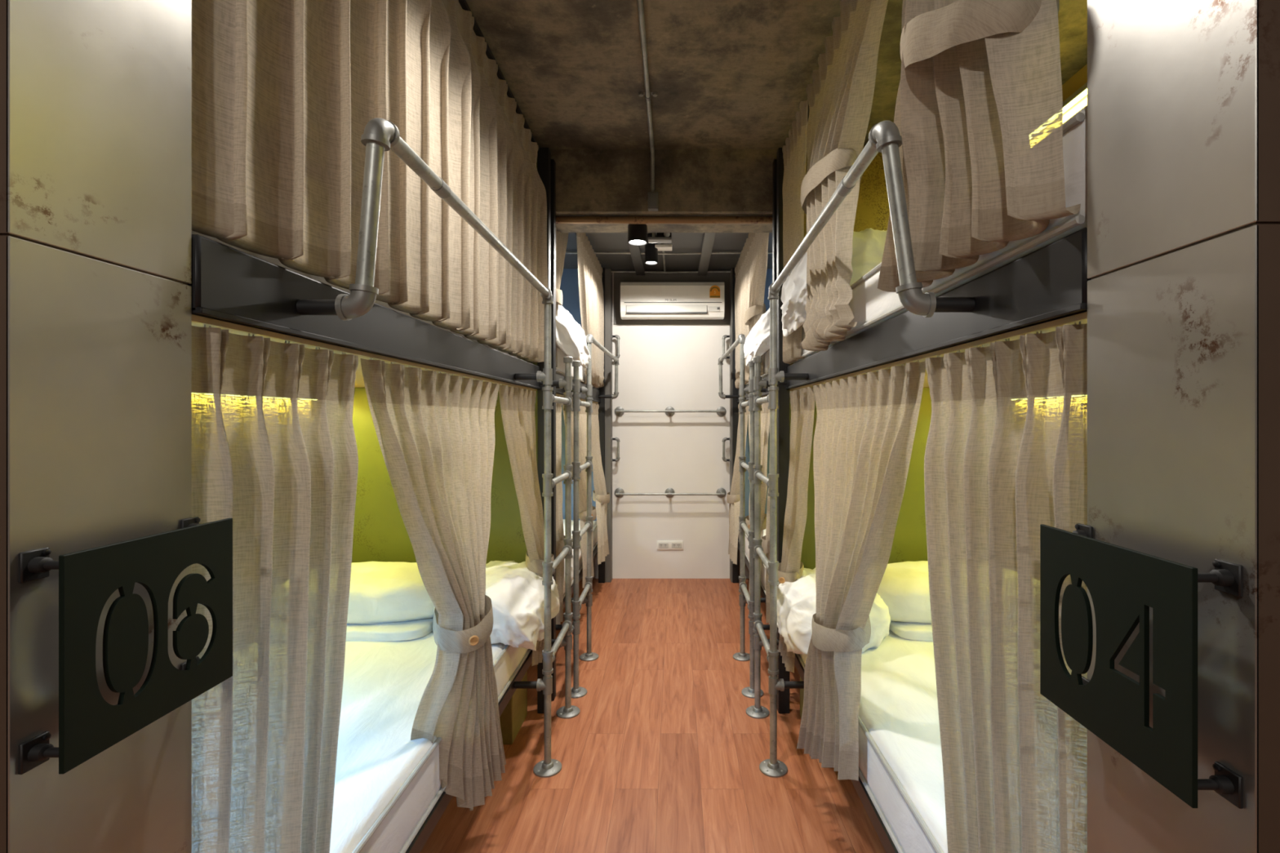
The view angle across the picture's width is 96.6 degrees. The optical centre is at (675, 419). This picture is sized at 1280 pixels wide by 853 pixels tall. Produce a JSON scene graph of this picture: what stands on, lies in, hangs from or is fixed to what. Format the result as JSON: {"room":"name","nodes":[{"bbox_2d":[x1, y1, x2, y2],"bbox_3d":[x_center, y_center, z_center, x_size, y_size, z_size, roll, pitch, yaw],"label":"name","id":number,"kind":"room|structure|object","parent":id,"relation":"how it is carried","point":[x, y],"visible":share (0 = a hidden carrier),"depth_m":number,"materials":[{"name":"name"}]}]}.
{"room":"dormitory","nodes":[
{"label":"dormitory","id":0,"kind":"room"},
{"bbox_2d":[0,222,1279,284],"bbox_3d":[0.000,0.020,0.597,6.000,2.560,0.219,0,0,0],"label":"wall","id":1,"kind":"structure","parent":0,"point":[11,235],"depth_m":0.57,"materials":[{"name":"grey metal"}]},
{"bbox_2d":[0,235,8,852],"bbox_3d":[-1.252,0.566,0.515,1.297,1.464,0.002,0,0,0],"label":"trim","id":2,"kind":"structure","parent":1,"relation":"attached to","point":[3,253],"depth_m":0.51,"materials":[{"name":"brown metal"}]},
{"bbox_2d":[0,0,10,234],"bbox_3d":[-1.252,-0.713,0.515,1.297,1.090,0.002,0,0,0],"label":"trim","id":3,"kind":"structure","parent":1,"relation":"attached to","point":[3,29],"depth_m":0.51,"materials":[{"name":"brown metal"}]},
{"bbox_2d":[6,235,191,852],"bbox_3d":[-0.604,0.566,0.612,0.003,1.464,0.195,0,0,0],"label":"wall panel","id":4,"kind":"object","parent":1,"relation":"attached to","point":[99,415],"depth_m":0.59,"materials":[{"name":"grey metal"}]},
{"bbox_2d":[6,0,191,284],"bbox_3d":[-0.604,-0.713,0.612,0.003,1.090,0.195,0,0,0],"label":"wall panel","id":5,"kind":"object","parent":1,"relation":"attached to","point":[99,107],"depth_m":0.60,"materials":[{"name":"grey metal"}]},
{"bbox_2d":[18,516,232,774],"bbox_3d":[-0.580,0.224,0.618,0.044,0.204,0.199,0,0,0],"label":"number sign","id":6,"kind":"object","parent":1,"relation":"attached to","point":[89,725],"visible":1,"depth_m":0.58,"materials":[{"name":"black metal"}]},
{"bbox_2d":[1040,523,1243,808],"bbox_3d":[0.471,0.233,0.595,0.046,0.212,0.206,0,0,0],"label":"number sign","id":7,"kind":"object","parent":1,"relation":"attached to","point":[1122,584],"visible":1,"depth_m":0.56,"materials":[{"name":"black metal"}]},
{"bbox_2d":[1087,224,1258,852],"bbox_3d":[0.495,0.566,0.584,0.003,1.464,0.199,0,0,0],"label":"wall panel","id":8,"kind":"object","parent":1,"relation":"attached to","point":[1173,418],"depth_m":0.55,"materials":[{"name":"grey metal"}]},
{"bbox_2d":[1087,0,1258,279],"bbox_3d":[0.495,-0.713,0.584,0.003,1.090,0.199,0,0,0],"label":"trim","id":9,"kind":"structure","parent":1,"relation":"attached to","point":[1172,86],"depth_m":0.57,"materials":[{"name":"grey metal"}]},
{"bbox_2d":[1253,0,1279,222],"bbox_3d":[1.198,-0.713,0.485,1.405,1.090,0.002,0,0,0],"label":"trim","id":10,"kind":"structure","parent":1,"relation":"attached to","point":[1268,159],"depth_m":0.48,"materials":[{"name":"brown metal"}]},
{"bbox_2d":[1256,224,1279,852],"bbox_3d":[1.198,0.566,0.485,1.405,1.464,0.002,0,0,0],"label":"trim","id":11,"kind":"structure","parent":1,"relation":"attached to","point":[1268,253],"depth_m":0.48,"materials":[{"name":"brown metal"}]},
{"bbox_2d":[420,578,886,852],"bbox_3d":[0.000,1.350,0.820,6.000,0.100,8.040,0,0,0],"label":"floor","id":12,"kind":"structure","parent":0,"point":[663,753],"depth_m":2.20,"materials":[{"name":"brown wood"}]},
{"bbox_2d":[187,0,551,852],"bbox_3d":[-1.056,0.040,1.635,0.995,2.520,1.850,0,0,0],"label":"bunk bed","id":13,"kind":"object","parent":12,"relation":"on","point":[235,291],"visible":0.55,"depth_m":1.47,"materials":[{"name":"black paint"}]},
{"bbox_2d":[191,324,358,852],"bbox_3d":[-0.568,0.488,0.906,0.103,1.232,0.388,0,0,0],"label":"curtain","id":14,"kind":"object","parent":13,"relation":"hanging from","point":[274,449],"visible":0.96,"depth_m":0.83,"materials":[{"name":"white fabric"}]},
{"bbox_2d":[191,231,518,358],"bbox_3d":[-1.093,-0.322,1.603,0.861,0.177,1.743,0,0,0],"label":"mattress","id":15,"kind":"object","parent":13,"relation":"on","point":[273,260],"visible":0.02,"depth_m":1.05,"materials":[{"name":"white fabric"}]},
{"bbox_2d":[191,0,547,363],"bbox_3d":[-0.595,-0.712,1.606,0.086,0.941,1.787,0,0,0],"label":"curtain","id":16,"kind":"object","parent":13,"relation":"hanging from","point":[285,93],"visible":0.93,"depth_m":1.10,"materials":[{"name":"white fabric"}]},
{"bbox_2d":[329,631,531,852],"bbox_3d":[-1.059,0.870,1.603,0.930,0.190,1.743,0,0,0],"label":"mattress","id":17,"kind":"object","parent":13,"relation":"on","point":[388,783],"visible":0.21,"depth_m":1.39,"materials":[{"name":"white fabric"}]},
{"bbox_2d":[346,617,433,641],"bbox_3d":[-1.202,0.762,2.230,0.620,0.044,0.466,0,0,0],"label":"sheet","id":18,"kind":"object","parent":17,"relation":"on","point":[413,629],"visible":0.15,"depth_m":2.02,"materials":[{"name":"white fabric"}]},
{"bbox_2d":[346,561,434,624],"bbox_3d":[-1.181,0.667,2.240,0.670,0.166,0.416,0,0,0],"label":"pillow","id":19,"kind":"object","parent":18,"relation":"on","point":[380,592],"visible":0.37,"depth_m":2.07,"materials":[{"name":"white fabric"}]},
{"bbox_2d":[434,560,559,650],"bbox_3d":[-0.697,0.719,2.235,0.430,0.257,0.566,0,0,0],"label":"duvet","id":20,"kind":"object","parent":17,"relation":"on","point":[516,593],"visible":0.52,"depth_m":2.08,"materials":[{"name":"white fabric"}]},
{"bbox_2d":[360,357,506,810],"bbox_3d":[-0.567,0.464,1.538,0.168,1.185,0.845,0,0,0],"label":"curtain","id":21,"kind":"object","parent":13,"relation":"hanging from","point":[435,432],"visible":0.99,"depth_m":1.45,"materials":[{"name":"white fabric"}]},
{"bbox_2d":[498,384,554,666],"bbox_3d":[-0.566,0.437,2.231,0.123,1.131,0.492,0,0,0],"label":"curtain","id":22,"kind":"object","parent":13,"relation":"hanging from","point":[517,406],"visible":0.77,"depth_m":2.27,"materials":[{"name":"white fabric"}]},
{"bbox_2d":[296,117,580,777],"bbox_3d":[-0.508,0.406,1.728,0.173,1.788,1.688,0,0,0],"label":"ladder","id":23,"kind":"object","parent":12,"relation":"on","point":[380,135],"visible":1,"depth_m":1.86,"materials":[{"name":"silver metal"}]},
{"bbox_2d":[354,159,604,701],"bbox_3d":[-1.056,0.040,3.589,0.995,2.520,1.942,0,0,0],"label":"bunk bed","id":24,"kind":"object","parent":12,"relation":"on","point":[569,286],"visible":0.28,"depth_m":3.62,"materials":[{"name":"black paint"}]},
{"bbox_2d":[555,395,564,624],"bbox_3d":[-0.578,0.442,2.868,0.112,1.122,0.364,0,0,0],"label":"curtain","id":25,"kind":"object","parent":24,"relation":"hanging from","point":[560,535],"visible":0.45,"depth_m":2.80,"materials":[{"name":"white fabric"}]},
{"bbox_2d":[555,227,568,367],"bbox_3d":[-0.603,-0.716,2.992,0.115,0.931,0.616,0,0,0],"label":"curtain","id":26,"kind":"object","parent":24,"relation":"hanging from","point":[562,238],"visible":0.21,"depth_m":2.88,"materials":[{"name":"white fabric"}]},
{"bbox_2d":[555,346,599,388],"bbox_3d":[-1.059,-0.321,3.558,0.930,0.175,1.835,0,0,0],"label":"mattress","id":27,"kind":"object","parent":24,"relation":"on","point":[560,369],"visible":0.03,"depth_m":3.07,"materials":[{"name":"white fabric"}]},
{"bbox_2d":[555,305,591,368],"bbox_3d":[-0.702,-0.448,3.018,0.509,0.345,0.577,0,0,0],"label":"duvet","id":28,"kind":"object","parent":27,"relation":"on","point":[571,338],"visible":0.38,"depth_m":2.81,"materials":[{"name":"white fabric"}]},
{"bbox_2d":[562,400,595,588],"bbox_3d":[-0.575,0.462,3.525,0.134,1.163,0.851,0,0,0],"label":"curtain","id":29,"kind":"object","parent":24,"relation":"hanging from","point":[582,414],"visible":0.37,"depth_m":3.55,"materials":[{"name":"white fabric"}]},
{"bbox_2d":[563,519,597,598],"bbox_3d":[-1.059,0.870,3.558,0.930,0.189,1.835,0,0,0],"label":"mattress","id":30,"kind":"object","parent":24,"relation":"on","point":[594,522],"visible":0.03,"depth_m":4.18,"materials":[{"name":"white fabric"}]},
{"bbox_2d":[563,532,581,585],"bbox_3d":[-0.752,0.731,3.044,0.461,0.243,0.576,0,0,0],"label":"duvet","id":31,"kind":"object","parent":30,"relation":"on","point":[580,551],"visible":0.02,"depth_m":3.01,"materials":[{"name":"white fabric"}]},
{"bbox_2d":[576,232,604,387],"bbox_3d":[-0.581,-0.707,3.920,0.069,0.949,1.120,0,0,0],"label":"curtain","id":32,"kind":"object","parent":24,"relation":"hanging from","point":[589,268],"visible":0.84,"depth_m":3.87,"materials":[{"name":"white fabric"}]},
{"bbox_2d":[591,403,609,564],"bbox_3d":[-0.553,0.452,4.230,0.127,1.142,0.500,0,0,0],"label":"curtain","id":33,"kind":"object","parent":24,"relation":"hanging from","point":[600,495],"visible":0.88,"depth_m":4.17,"materials":[{"name":"white fabric"}]},
{"bbox_2d":[499,671,527,744],"bbox_3d":[-1.000,1.163,2.385,0.700,0.275,0.230,0,0,0],"label":"storage box","id":34,"kind":"object","parent":12,"relation":"on","point":[512,718],"visible":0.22,"depth_m":2.30,"materials":[{"name":"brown cardboard"}]},
{"bbox_2d":[555,333,619,698],"bbox_3d":[-0.506,0.412,3.544,0.177,1.775,1.793,0,0,0],"label":"ladder","id":35,"kind":"object","parent":12,"relation":"on","point":[577,691],"visible":0.91,"depth_m":2.91,"materials":[{"name":"silver metal"}]},
{"bbox_2d":[717,333,769,698],"bbox_3d":[0.403,0.412,3.544,0.177,1.775,1.793,0,0,0],"label":"ladder","id":36,"kind":"object","parent":12,"relation":"on","point":[744,597],"visible":0.8,"depth_m":3.07,"materials":[{"name":"grey metal"}]},
{"bbox_2d":[800,676,804,718],"bbox_3d":[0.897,1.163,2.385,0.700,0.275,0.230,0,0,0],"label":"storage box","id":37,"kind":"object","parent":12,"relation":"on","point":[802,691],"visible":0.08,"depth_m":2.47,"materials":[{"name":"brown wood"}]},
{"bbox_2d":[732,159,928,605],"bbox_3d":[0.955,0.040,3.589,0.998,2.520,1.942,0,0,0],"label":"bunk bed","id":38,"kind":"object","parent":12,"relation":"on","point":[771,273],"visible":0.19,"depth_m":4.51,"materials":[{"name":"black paint"}]},
{"bbox_2d":[726,404,748,564],"bbox_3d":[0.451,0.452,4.230,0.127,1.143,0.500,0,0,0],"label":"curtain","id":39,"kind":"object","parent":38,"relation":"hanging from","point":[733,498],"visible":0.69,"depth_m":4.15,"materials":[{"name":"white fabric"}]},
{"bbox_2d":[734,237,749,388],"bbox_3d":[0.482,-0.708,4.080,0.058,0.949,0.800,0,0,0],"label":"curtain","id":40,"kind":"object","parent":38,"relation":"hanging from","point":[742,268],"visible":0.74,"depth_m":3.99,"materials":[{"name":"white fabric"}]},
{"bbox_2d":[737,528,765,594],"bbox_3d":[0.958,0.871,3.558,0.933,0.188,1.835,0,0,0],"label":"mattress","id":41,"kind":"object","parent":38,"relation":"on","point":[746,541],"visible":0.05,"depth_m":3.84,"materials":[{"name":"white fabric"}]},
{"bbox_2d":[744,232,768,375],"bbox_3d":[0.475,-0.716,3.240,0.116,0.931,0.840,0,0,0],"label":"curtain","id":42,"kind":"object","parent":38,"relation":"hanging from","point":[758,242],"visible":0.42,"depth_m":3.22,"materials":[{"name":"white fabric"}]},
{"bbox_2d":[745,402,769,594],"bbox_3d":[0.473,0.461,3.510,0.129,1.162,0.880,0,0,0],"label":"curtain","id":43,"kind":"object","parent":38,"relation":"hanging from","point":[765,415],"visible":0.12,"depth_m":3.18,"materials":[{"name":"white fabric"}]},
{"bbox_2d":[745,348,769,386],"bbox_3d":[0.958,-0.322,3.558,0.933,0.177,1.835,0,0,0],"label":"mattress","id":44,"kind":"object","parent":38,"relation":"on","point":[766,355],"visible":0.02,"depth_m":3.12,"materials":[{"name":"white fabric"}]},
{"bbox_2d":[743,308,769,365],"bbox_3d":[0.596,-0.444,2.977,0.468,0.325,0.546,0,0,0],"label":"duvet","id":45,"kind":"object","parent":44,"relation":"on","point":[757,343],"visible":0.25,"depth_m":2.80,"materials":[{"name":"white fabric"}]},
{"bbox_2d":[761,402,769,624],"bbox_3d":[0.472,0.441,2.868,0.111,1.122,0.364,0,0,0],"label":"curtain","id":46,"kind":"object","parent":38,"relation":"hanging from","point":[766,540],"visible":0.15,"depth_m":2.79,"materials":[{"name":"white fabric"}]},
{"bbox_2d":[746,120,974,777],"bbox_3d":[0.402,0.397,1.748,0.179,1.805,1.648,0,0,0],"label":"ladder","id":47,"kind":"object","parent":12,"relation":"on","point":[885,138],"visible":1,"depth_m":2.10,"materials":[{"name":"grey metal"}]},
{"bbox_2d":[777,104,1091,852],"bbox_3d":[0.955,0.040,1.622,0.998,2.520,1.876,0,0,0],"label":"bunk bed","id":48,"kind":"object","parent":12,"relation":"on","point":[1045,289],"visible":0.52,"depth_m":1.38,"materials":[{"name":"black paint"}]},
{"bbox_2d":[782,99,808,364],"bbox_3d":[0.481,-0.709,2.295,0.054,0.946,0.410,0,0,0],"label":"curtain","id":49,"kind":"object","parent":48,"relation":"hanging from","point":[794,150],"visible":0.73,"depth_m":2.26,"materials":[{"name":"white fabric"}]},
{"bbox_2d":[777,386,814,673],"bbox_3d":[0.473,0.437,2.277,0.116,1.129,0.385,0,0,0],"label":"curtain","id":50,"kind":"object","parent":48,"relation":"hanging from","point":[791,568],"visible":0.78,"depth_m":2.26,"materials":[{"name":"white fabric"}]},
{"bbox_2d":[800,0,888,351],"bbox_3d":[0.460,-0.700,1.600,0.159,0.964,0.920,0,0,0],"label":"curtain","id":51,"kind":"object","parent":48,"relation":"hanging from","point":[840,95],"visible":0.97,"depth_m":1.54,"materials":[{"name":"white fabric"}]},
{"bbox_2d":[796,360,925,781],"bbox_3d":[0.450,0.477,1.613,0.149,1.211,0.895,0,0,0],"label":"curtain","id":52,"kind":"object","parent":48,"relation":"hanging from","point":[865,427],"visible":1,"depth_m":1.48,"materials":[{"name":"white fabric"}]},
{"bbox_2d":[795,629,947,852],"bbox_3d":[0.958,0.871,1.603,0.933,0.187,1.743,0,0,0],"label":"mattress","id":53,"kind":"object","parent":48,"relation":"on","point":[900,765],"visible":0.16,"depth_m":1.43,"materials":[{"name":"white fabric"}]},
{"bbox_2d":[777,568,890,654],"bbox_3d":[0.575,0.713,2.174,0.404,0.238,0.565,0,0,0],"label":"duvet","id":54,"kind":"object","parent":53,"relation":"on","point":[796,600],"visible":0.42,"depth_m":1.99,"materials":[{"name":"white fabric"}]},
{"bbox_2d":[888,620,933,641],"bbox_3d":[1.101,0.762,2.231,0.623,0.045,0.465,0,0,0],"label":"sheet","id":55,"kind":"object","parent":53,"relation":"on","point":[908,631],"visible":0.09,"depth_m":2.02,"materials":[{"name":"white fabric"}]},
{"bbox_2d":[876,560,931,623],"bbox_3d":[1.058,0.667,2.240,0.734,0.166,0.414,0,0,0],"label":"pillow","id":56,"kind":"object","parent":55,"relation":"on","point":[904,587],"visible":0.19,"depth_m":2.07,"materials":[{"name":"white fabric"}]},
{"bbox_2d":[793,105,1087,363],"bbox_3d":[0.958,-0.320,1.581,0.933,0.174,1.789,0,0,0],"label":"mattress","id":57,"kind":"object","parent":48,"relation":"on","point":[870,306],"visible":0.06,"depth_m":0.86,"materials":[{"name":"white fabric"}]},
{"bbox_2d":[780,227,887,337],"bbox_3d":[0.656,-0.496,2.159,0.520,0.347,0.605,0,0,0],"label":"pillow","id":58,"kind":"object","parent":57,"relation":"on","point":[868,244],"visible":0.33,"depth_m":1.98,"materials":[{"name":"white fabric"}]},
{"bbox_2d":[877,0,1080,292],"bbox_3d":[0.461,-0.716,0.932,0.199,0.931,0.456,0,0,8],"label":"curtain","id":59,"kind":"object","parent":48,"relation":"hanging from","point":[978,117],"visible":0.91,"depth_m":0.81,"materials":[{"name":"white fabric"}]},
{"bbox_2d":[924,321,1087,852],"bbox_3d":[0.473,0.487,0.920,0.086,1.230,0.460,0,0,0],"label":"curtain","id":60,"kind":"object","parent":48,"relation":"hanging from","point":[1006,455],"visible":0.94,"depth_m":0.85,"materials":[{"name":"white fabric"}]},
{"bbox_2d":[549,149,777,232],"bbox_3d":[0.000,-1.123,2.805,3.200,0.315,0.290,0,0,0],"label":"beam","id":61,"kind":"structure","parent":0,"point":[589,182],"depth_m":2.66,"materials":[{"name":"concrete"}]},
{"bbox_2d":[627,223,647,245],"bbox_3d":[-0.185,-0.916,2.800,0.096,0.097,0.096,0,0,0],"label":"ceiling spotlight","id":62,"kind":"object","parent":61,"relation":"attached to","point":[637,233],"visible":0.91,"depth_m":2.76,"materials":[{"name":"black paint"}]},
{"bbox_2d":[636,0,657,191],"bbox_3d":[-0.105,-1.152,1.127,0.076,0.214,3.054,0,0,0],"label":"conduit","id":63,"kind":"object","parent":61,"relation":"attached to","point":[647,94],"visible":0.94,"depth_m":2.14,"materials":[{"name":"grey metal"}]},
{"bbox_2d":[648,191,658,211],"bbox_3d":[-0.102,-1.010,2.639,0.048,0.080,0.043,0,0,0],"label":"junction box","id":64,"kind":"object","parent":61,"relation":"attached to","point":[653,197],"visible":1,"depth_m":2.62,"materials":[{"name":"grey paint"}]},
{"bbox_2d":[555,216,772,223],"bbox_3d":[-0.050,-0.945,2.700,2.900,0.036,0.036,0,0,0],"label":"pipe","id":65,"kind":"object","parent":61,"relation":"attached to","point":[559,220],"visible":0.32,"depth_m":2.69,"materials":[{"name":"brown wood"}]},
{"bbox_2d":[581,272,749,578],"bbox_3d":[0.000,0.020,4.709,3.400,2.560,0.162,0,0,0],"label":"wall","id":66,"kind":"structure","parent":0,"point":[660,366],"depth_m":4.64,"materials":[{"name":"white paint"}]},
{"bbox_2d":[604,268,612,582],"bbox_3d":[-0.548,0.050,4.585,0.073,2.500,0.110,0,0,0],"label":"trim","id":67,"kind":"structure","parent":66,"relation":"attached to","point":[608,274],"depth_m":4.53,"materials":[{"name":"grey paint"}]},
{"bbox_2d":[611,436,620,462],"bbox_3d":[-0.478,0.245,4.575,0.069,0.210,0.040,0,0,0],"label":"handle","id":68,"kind":"object","parent":66,"relation":"attached to","point":[616,439],"visible":1,"depth_m":4.57,"materials":[{"name":"black paint"}]},
{"bbox_2d":[611,333,620,359],"bbox_3d":[-0.478,-0.580,4.575,0.069,0.210,0.040,0,0,0],"label":"handle","id":69,"kind":"object","parent":66,"relation":"attached to","point":[618,339],"visible":0.8,"depth_m":4.57,"materials":[{"name":"black paint"}]},
{"bbox_2d":[614,406,725,416],"bbox_3d":[-0.040,-0.063,4.586,0.910,0.080,0.108,0,0,0],"label":"pipe rail","id":70,"kind":"object","parent":66,"relation":"attached to","point":[619,411],"visible":1,"depth_m":4.54,"materials":[{"name":"grey metal"}]},
{"bbox_2d":[657,541,683,550],"bbox_3d":[-0.041,1.029,4.633,0.206,0.066,0.014,0,0,0],"label":"power outlet","id":71,"kind":"object","parent":66,"relation":"attached to","point":[661,545],"visible":1,"depth_m":4.63,"materials":[{"name":"white plastic"}]},
{"bbox_2d":[658,542,668,547],"bbox_3d":[-0.095,1.028,4.629,0.080,0.040,0.004,0,0,0],"label":"socket","id":72,"kind":"object","parent":71,"relation":"attached to","point":[660,544],"depth_m":4.63,"materials":[{"name":"grey plastic"}]},
{"bbox_2d":[671,542,681,547],"bbox_3d":[0.012,1.028,4.629,0.080,0.040,0.004,0,0,0],"label":"socket","id":73,"kind":"object","parent":71,"relation":"attached to","point":[673,544],"depth_m":4.63,"materials":[{"name":"grey plastic"}]},
{"bbox_2d":[614,488,726,497],"bbox_3d":[-0.040,0.600,4.586,0.910,0.080,0.108,0,0,0],"label":"pipe rail","id":74,"kind":"object","parent":66,"relation":"attached to","point":[619,492],"visible":1,"depth_m":4.54,"materials":[{"name":"grey metal"}]},
{"bbox_2d":[620,282,724,319],"bbox_3d":[-0.021,-0.936,4.532,0.813,0.280,0.191,0,0,0],"label":"air conditioner","id":75,"kind":"object","parent":66,"relation":"attached to","point":[638,300],"visible":1,"depth_m":4.44,"materials":[{"name":"white plastic"}]},
{"bbox_2d":[721,436,730,462],"bbox_3d":[0.411,0.245,4.575,0.069,0.210,0.040,0,0,0],"label":"handle","id":76,"kind":"object","parent":66,"relation":"attached to","point":[724,439],"visible":1,"depth_m":4.57,"materials":[{"name":"black paint"}]},
{"bbox_2d":[721,333,730,359],"bbox_3d":[0.411,-0.580,4.575,0.069,0.210,0.040,0,0,0],"label":"handle","id":77,"kind":"object","parent":66,"relation":"attached to","point":[723,339],"visible":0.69,"depth_m":4.57,"materials":[{"name":"black paint"}]},
{"bbox_2d":[729,268,732,582],"bbox_3d":[0.472,0.050,4.585,0.055,2.500,0.110,0,0,0],"label":"trim","id":78,"kind":"structure","parent":66,"relation":"attached to","point":[731,273],"depth_m":4.54,"materials":[{"name":"grey paint"}]},
{"bbox_2d":[563,232,772,271],"bbox_3d":[0.000,-1.290,3.780,6.000,0.180,2.120,0,0,0],"label":"ceiling","id":79,"kind":"structure","parent":0,"point":[600,242],"depth_m":4.06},
{"bbox_2d":[625,232,644,275],"bbox_3d":[-0.280,-1.183,3.790,0.070,0.035,1.660,0,0,0],"label":"channel","id":80,"kind":"object","parent":79,"relation":"attached to","point":[635,251],"visible":0.43,"depth_m":4.14,"materials":[{"name":"grey metal"}]},
{"bbox_2d":[644,233,657,264],"bbox_3d":[-0.155,-1.107,3.700,0.084,0.185,0.084,0,0,0],"label":"ceiling spotlight","id":81,"kind":"object","parent":79,"relation":"attached to","point":[651,251],"visible":0.82,"depth_m":3.66,"materials":[{"name":"black paint"}]},
{"bbox_2d":[648,232,671,243],"bbox_3d":[-0.083,-1.076,3.075,0.125,0.248,0.110,0,0,0],"label":"bracket","id":82,"kind":"object","parent":79,"relation":"attached to","point":[661,237],"visible":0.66,"depth_m":3.04,"materials":[{"name":"white metal"}]},
{"bbox_2d":[654,243,671,271],"bbox_3d":[-0.075,-1.151,3.840,0.110,0.091,1.520,0,0,0],"label":"conduit","id":83,"kind":"object","parent":79,"relation":"attached to","point":[662,246],"visible":0.59,"depth_m":3.69,"materials":[{"name":"white plastic"}]},
{"bbox_2d":[565,251,772,254],"bbox_3d":[-0.050,-1.182,4.050,2.900,0.023,0.015,0,0,0],"label":"conduit","id":84,"kind":"object","parent":79,"relation":"attached to","point":[566,252],"visible":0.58,"depth_m":4.04,"materials":[{"name":"metal"}]},
{"bbox_2d":[611,271,730,273],"bbox_3d":[-0.050,-1.182,4.570,2.900,0.023,0.015,0,0,0],"label":"conduit","id":85,"kind":"object","parent":79,"relation":"attached to","point":[646,272],"visible":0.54,"depth_m":4.56,"materials":[{"name":"grey metal"}]},
{"bbox_2d":[697,232,715,275],"bbox_3d":[0.220,-1.183,3.790,0.070,0.035,1.660,0,0,0],"label":"channel","id":86,"kind":"object","parent":79,"relation":"attached to","point":[708,237],"visible":0.56,"depth_m":3.98,"materials":[{"name":"grey paint"}]},
{"bbox_2d":[466,0,1087,149],"bbox_3d":[0.000,-1.320,-0.240,6.000,0.120,5.920,0,0,0],"label":"ceiling","id":87,"kind":"structure","parent":0,"point":[725,74],"depth_m":2.00,"materials":[{"name":"concrete"}]},
{"bbox_2d":[1062,63,1087,123],"bbox_3d":[1.520,-0.010,2.626,0.120,2.620,4.228,0,0,0],"label":"wall","id":88,"kind":"structure","parent":0,"point":[1079,78],"depth_m":2.08,"materials":[{"name":"green paint"}]},
{"bbox_2d":[1062,82,1087,113],"bbox_3d":[1.444,-1.159,1.725,0.029,0.026,1.450,0,0,0],"label":"strip light","id":89,"kind":"object","parent":88,"relation":"attached to","point":[1082,91],"visible":0.02,"depth_m":2.04,"materials":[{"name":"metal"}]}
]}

